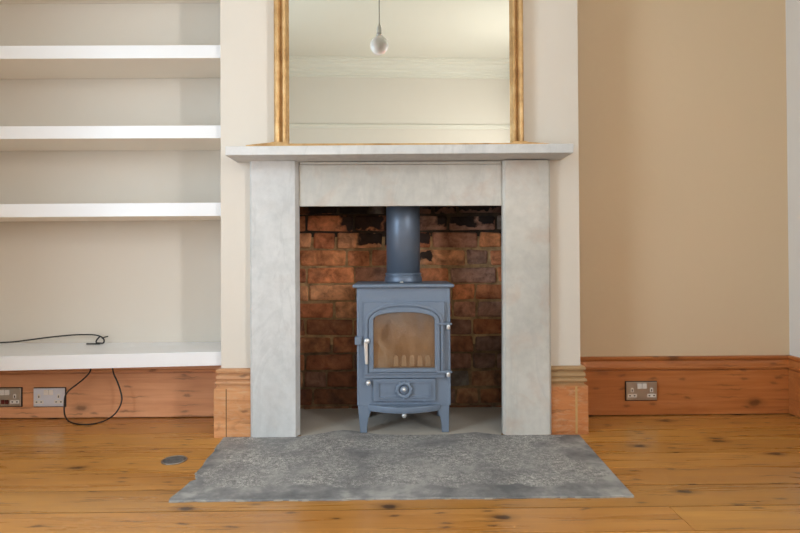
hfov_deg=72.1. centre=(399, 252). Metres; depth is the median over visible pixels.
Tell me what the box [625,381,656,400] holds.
double socket
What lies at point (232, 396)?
baseboard
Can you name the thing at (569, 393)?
baseboard
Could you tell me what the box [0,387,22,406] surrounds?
double socket
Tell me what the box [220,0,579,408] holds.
wall
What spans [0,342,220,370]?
shelf
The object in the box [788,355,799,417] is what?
baseboard
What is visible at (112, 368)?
power cable
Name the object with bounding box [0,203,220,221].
shelf
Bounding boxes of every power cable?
[0,334,107,344]
[63,368,122,424]
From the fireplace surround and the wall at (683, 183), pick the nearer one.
the fireplace surround
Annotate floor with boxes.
[0,407,799,532]
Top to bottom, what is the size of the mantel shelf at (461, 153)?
0.043 m
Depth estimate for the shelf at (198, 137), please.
2.38 m
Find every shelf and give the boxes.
[0,0,219,3]
[0,45,219,78]
[0,125,220,150]
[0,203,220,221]
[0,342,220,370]
[225,144,573,162]
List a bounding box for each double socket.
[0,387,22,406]
[33,387,65,406]
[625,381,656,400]
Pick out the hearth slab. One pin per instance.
(339, 465)
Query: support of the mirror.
on the fireplace surround
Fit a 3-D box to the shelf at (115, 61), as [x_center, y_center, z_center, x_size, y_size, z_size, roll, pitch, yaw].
[-1.383,-0.865,2.514,1.218,0.060,0.268,0,-1,-1]
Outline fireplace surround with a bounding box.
[225,144,573,436]
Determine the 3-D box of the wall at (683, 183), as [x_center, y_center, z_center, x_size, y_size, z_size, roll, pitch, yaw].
[1.353,-0.709,2.694,1.218,2.965,0.100,0,-1,-1]
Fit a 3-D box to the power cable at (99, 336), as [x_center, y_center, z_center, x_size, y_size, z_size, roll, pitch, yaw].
[-1.673,0.411,2.593,0.588,0.048,0.020,0,-1,-1]
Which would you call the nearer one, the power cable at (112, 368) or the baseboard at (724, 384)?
the power cable at (112, 368)
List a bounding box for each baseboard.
[0,365,220,417]
[214,367,250,437]
[551,364,587,434]
[580,355,791,414]
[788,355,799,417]
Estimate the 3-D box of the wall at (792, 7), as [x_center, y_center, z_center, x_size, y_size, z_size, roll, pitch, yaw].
[1.949,-0.731,0.465,0.120,2.965,4.571,0,-1,-1]
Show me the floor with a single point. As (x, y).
(684, 473)
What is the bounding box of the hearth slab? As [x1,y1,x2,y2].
[169,430,633,502]
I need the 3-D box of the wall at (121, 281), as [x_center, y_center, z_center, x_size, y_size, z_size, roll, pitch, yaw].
[-1.424,-0.693,2.697,1.344,2.965,0.100,0,-1,-1]
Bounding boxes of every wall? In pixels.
[0,3,220,342]
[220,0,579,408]
[577,0,789,356]
[785,0,799,356]
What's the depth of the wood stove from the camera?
2.35 m
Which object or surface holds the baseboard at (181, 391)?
attached to the wall at (121, 281)
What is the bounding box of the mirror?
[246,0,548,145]
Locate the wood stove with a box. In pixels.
[352,206,453,432]
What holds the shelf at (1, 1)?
attached to the wall at (121, 281)
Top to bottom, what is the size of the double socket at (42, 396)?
0.093 m

